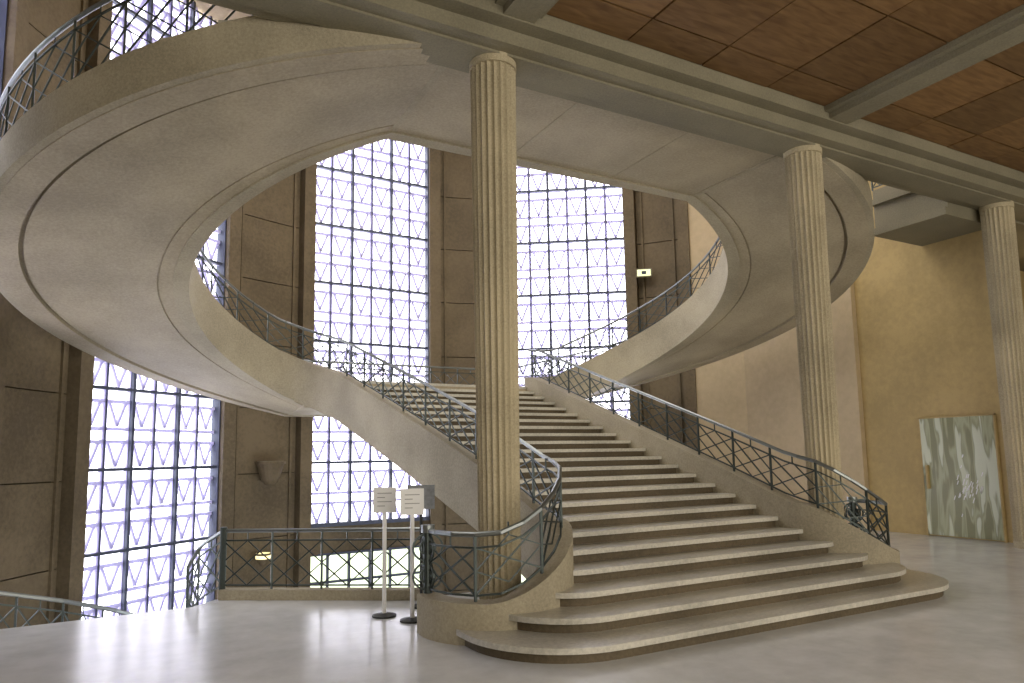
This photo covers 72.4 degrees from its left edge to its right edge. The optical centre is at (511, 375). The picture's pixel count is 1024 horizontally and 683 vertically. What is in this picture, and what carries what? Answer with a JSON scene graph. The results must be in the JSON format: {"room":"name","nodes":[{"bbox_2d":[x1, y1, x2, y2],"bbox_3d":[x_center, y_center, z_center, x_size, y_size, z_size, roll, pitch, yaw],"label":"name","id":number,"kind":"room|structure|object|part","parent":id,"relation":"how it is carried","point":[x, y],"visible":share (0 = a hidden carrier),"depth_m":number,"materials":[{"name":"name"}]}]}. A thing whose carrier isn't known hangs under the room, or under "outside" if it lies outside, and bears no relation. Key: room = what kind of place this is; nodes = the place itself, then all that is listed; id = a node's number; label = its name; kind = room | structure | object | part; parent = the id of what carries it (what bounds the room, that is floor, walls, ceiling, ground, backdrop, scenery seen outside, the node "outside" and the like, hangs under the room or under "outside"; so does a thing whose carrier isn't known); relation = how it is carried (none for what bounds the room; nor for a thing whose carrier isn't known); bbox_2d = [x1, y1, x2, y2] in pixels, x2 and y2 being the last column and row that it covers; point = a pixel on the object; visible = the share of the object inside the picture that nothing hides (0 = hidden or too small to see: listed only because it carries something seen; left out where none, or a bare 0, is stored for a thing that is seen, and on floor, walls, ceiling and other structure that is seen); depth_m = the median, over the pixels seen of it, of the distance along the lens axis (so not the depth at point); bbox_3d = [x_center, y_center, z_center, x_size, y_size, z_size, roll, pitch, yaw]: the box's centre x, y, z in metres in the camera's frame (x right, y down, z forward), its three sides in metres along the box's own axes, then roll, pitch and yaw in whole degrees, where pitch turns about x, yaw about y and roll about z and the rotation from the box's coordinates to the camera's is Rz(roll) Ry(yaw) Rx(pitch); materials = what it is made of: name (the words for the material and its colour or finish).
{"room":"grand staircase hall","nodes":[
{"label":"grand staircase hall","id":0,"kind":"room"},
{"bbox_2d":[180,0,251,23],"bbox_3d":[-1.253,-9.646,16.309,21.500,0.200,14.400,3,-7,-28],"label":"ceiling","id":1,"kind":"structure","parent":0,"point":[217,13],"depth_m":17.85,"materials":[{"name":"beige paint"}]},
{"bbox_2d":[0,0,697,628],"bbox_3d":[-2.328,-0.851,18.248,18.678,16.800,6.673,3,-7,-28],"label":"wall","id":2,"kind":"structure","parent":0,"point":[46,382],"depth_m":18.30,"materials":[{"name":"concrete"}]},
{"bbox_2d":[0,0,7,97],"bbox_3d":[-8.463,-1.831,9.991,0.300,16.780,3.700,1,-7,-15],"label":"window","id":3,"kind":"structure","parent":2,"relation":"in","point":[3,3],"depth_m":12.19,"materials":[{"name":"white glass"}]},
{"bbox_2d":[81,0,226,619],"bbox_3d":[-8.054,-1.158,15.957,0.300,16.780,3.716,-4,-7,22],"label":"window","id":4,"kind":"structure","parent":2,"relation":"in","point":[152,499],"depth_m":15.63,"materials":[{"name":"white glass"}]},
{"bbox_2d":[254,552,270,565],"bbox_3d":[-6.343,4.639,17.764,0.406,0.312,0.634,3,-7,-28],"label":"wall sconce","id":5,"kind":"object","parent":2,"relation":"attached to","point":[262,561],"visible":0.79,"depth_m":17.55,"materials":[{"name":"concrete"}]},
{"bbox_2d":[255,461,285,484],"bbox_3d":[-6.224,2.490,18.017,0.750,0.598,0.750,-1,-7,-1],"label":"wall sconce","id":6,"kind":"object","parent":2,"relation":"attached to","point":[269,471],"visible":1,"depth_m":17.79,"materials":[{"name":"concrete"}]},
{"bbox_2d":[310,545,419,586],"bbox_3d":[-4.006,6.072,19.704,3.716,2.330,0.300,3,-8,-30],"label":"window","id":7,"kind":"structure","parent":2,"relation":"in","point":[359,561],"depth_m":19.77,"materials":[{"name":"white glass"}]},
{"bbox_2d":[311,139,429,527],"bbox_3d":[-4.149,-2.447,20.675,3.716,13.380,0.300,3,-8,-30],"label":"window","id":8,"kind":"structure","parent":2,"relation":"in","point":[372,251],"depth_m":20.66,"materials":[{"name":"white glass"}]},
{"bbox_2d":[517,166,629,419],"bbox_3d":[1.792,-2.403,21.929,3.716,13.380,0.300,-2,-7,7],"label":"window","id":9,"kind":"structure","parent":2,"relation":"in","point":[572,283],"depth_m":22.10,"materials":[{"name":"white glass"}]},
{"bbox_2d":[636,268,651,277],"bbox_3d":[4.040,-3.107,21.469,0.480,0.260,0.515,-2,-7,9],"label":"exit sign","id":10,"kind":"object","parent":2,"relation":"attached to","point":[646,272],"visible":1,"depth_m":21.22,"materials":[{"name":"plastic"}]},
{"bbox_2d":[0,530,1023,682],"bbox_3d":[7.580,2.785,7.220,27.600,0.450,24.000,3,-7,-28],"label":"floor","id":11,"kind":"structure","parent":0,"point":[974,632],"depth_m":6.79,"materials":[{"name":"stone"}]},
{"bbox_2d":[185,527,419,607],"bbox_3d":[-3.536,3.380,9.929,4.922,2.550,1.476,-5,-8,33],"label":"balustrade","id":12,"kind":"object","parent":11,"relation":"on","point":[224,593],"visible":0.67,"depth_m":9.36,"materials":[{"name":"metal"}]},
{"bbox_2d":[372,487,395,618],"bbox_3d":[-1.514,2.080,8.311,0.280,1.500,0.280,3,-7,-28],"label":"sign","id":13,"kind":"object","parent":11,"relation":"on","point":[384,498],"visible":1,"depth_m":8.35,"materials":[{"name":"white metal"}]},
{"bbox_3d":[-1.524,1.483,8.377,0.270,0.300,0.027,-1,-7,-3],"label":"plate","id":14,"kind":"part","parent":13,"relation":"part of","materials":[{"name":"white"}]},
{"bbox_2d":[400,488,423,623],"bbox_3d":[-1.148,2.049,8.056,0.280,1.490,0.280,3,-7,-28],"label":"sign","id":15,"kind":"object","parent":11,"relation":"on","point":[411,500],"visible":0.78,"depth_m":8.09,"materials":[{"name":"white"}]},
{"bbox_3d":[-1.158,1.458,8.122,0.270,0.300,0.027,0,-7,-8],"label":"plate","id":16,"kind":"part","parent":15,"relation":"part of","materials":[{"name":"white"}]},
{"bbox_2d":[408,485,434,608],"bbox_3d":[-1.141,2.128,8.794,0.265,1.500,0.258,-6,-8,38],"label":"notice board","id":17,"kind":"object","parent":11,"relation":"on","point":[429,490],"visible":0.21,"depth_m":8.85,"materials":[{"name":"grey paint"}]},
{"bbox_2d":[0,0,948,663],"bbox_3d":[-0.015,-0.767,13.085,16.320,8.187,12.100,3,-7,-28],"label":"staircase","id":18,"kind":"structure","parent":11,"relation":"on","point":[636,541],"depth_m":9.88,"materials":[{"name":"stone"}]},
{"bbox_3d":[-0.446,-2.275,14.009,16.165,4.626,10.247,3,-7,-28],"label":"railing","id":19,"kind":"part","parent":18,"relation":"part of","materials":[{"name":"metal"}]},
{"bbox_3d":[0.351,-1.049,12.431,11.164,7.787,8.492,3,-7,-28],"label":"railing","id":20,"kind":"part","parent":18,"relation":"part of","materials":[{"name":"metal"}]},
{"bbox_2d":[469,51,520,599],"bbox_3d":[-0.179,-0.511,8.074,0.570,6.550,0.570,3,-7,-28],"label":"fluted column","id":21,"kind":"structure","parent":11,"relation":"on","point":[492,75],"depth_m":7.91,"materials":[{"name":"stone"}]},
{"bbox_2d":[783,143,844,521],"bbox_3d":[4.632,-0.296,10.667,0.570,6.550,0.570,3,-7,-28],"label":"fluted column","id":22,"kind":"structure","parent":11,"relation":"on","point":[803,166],"depth_m":10.56,"materials":[{"name":"stone"}]},
{"bbox_2d":[979,200,1023,548],"bbox_3d":[9.505,-0.078,13.293,0.570,6.550,0.570,3,-7,-28],"label":"fluted column","id":23,"kind":"structure","parent":11,"relation":"on","point":[998,226],"depth_m":13.22,"materials":[{"name":"stone"}]},
{"bbox_2d":[198,0,1023,221],"bbox_3d":[9.270,-4.612,4.699,27.600,0.580,16.400,3,-7,-28],"label":"beam","id":24,"kind":"structure","parent":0,"point":[553,56],"depth_m":9.12,"materials":[{"name":"grey concrete"}]},
{"bbox_2d":[688,203,870,529],"bbox_3d":[7.128,-2.518,19.144,1.074,13.600,4.965,4,-8,-36],"label":"wall","id":25,"kind":"structure","parent":0,"point":[755,392],"depth_m":18.70,"materials":[{"name":"beige paint"}]},
{"bbox_2d":[547,0,1023,171],"bbox_3d":[9.662,-4.850,3.991,27.600,0.120,16.076,3,-7,-28],"label":"wood panels","id":26,"kind":"object","parent":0,"point":[820,52],"depth_m":8.84,"materials":[{"name":"brown wood"}]},
{"bbox_2d":[854,181,1012,542],"bbox_3d":[9.207,-3.150,15.662,0.400,13.200,3.320,3,-7,-28],"label":"wall","id":27,"kind":"structure","parent":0,"point":[924,328],"depth_m":15.47,"materials":[{"name":"beige paint"}]},
{"bbox_2d":[919,415,1003,540],"bbox_3d":[9.307,2.091,14.545,0.050,2.470,1.500,3,-7,-28],"label":"leaf","id":28,"kind":"object","parent":27,"relation":"attached to","point":[963,498],"visible":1,"depth_m":14.49,"materials":[{"name":"painted wood"},{"name":"metal"}]},
{"bbox_2d":[917,413,1007,542],"bbox_3d":[9.286,2.090,14.533,0.120,2.530,1.560,3,-7,-28],"label":"frame","id":29,"kind":"object","parent":27,"relation":"attached to","point":[994,414],"visible":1,"depth_m":14.00,"materials":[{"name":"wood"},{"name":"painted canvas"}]},
{"bbox_2d":[872,186,1023,270],"bbox_3d":[12.322,-3.256,16.959,10.500,1.000,2.400,3,-7,-28],"label":"soffit","id":30,"kind":"structure","parent":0,"point":[900,215],"depth_m":14.27,"materials":[{"name":"concrete"}]},
{"bbox_2d":[871,182,881,190],"bbox_3d":[7.980,-4.312,14.238,0.047,0.627,1.476,3,-7,-28],"label":"lattice","id":31,"kind":"object","parent":30,"relation":"on","point":[872,185],"visible":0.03,"depth_m":14.81,"materials":[{"name":"metal"}]},
{"bbox_2d":[1020,271,1023,310],"bbox_3d":[12.798,0.027,18.017,8.400,7.300,0.300,3,-7,-28],"label":"wall","id":32,"kind":"structure","parent":0,"point":[1021,272],"depth_m":18.54,"materials":[{"name":"paint"}]},
{"bbox_3d":[-1.027,7.362,15.427,20.600,0.200,12.500,3,-7,-28],"label":"floor","id":33,"kind":"structure","parent":0,"visible":0},
{"bbox_2d":[0,591,135,627],"bbox_3d":[-6.339,3.550,8.959,4.248,2.886,1.683,5,-9,-41],"label":"railing","id":34,"kind":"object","parent":33,"relation":"on","point":[2,593],"depth_m":8.67,"materials":[{"name":"metal"}]}
]}

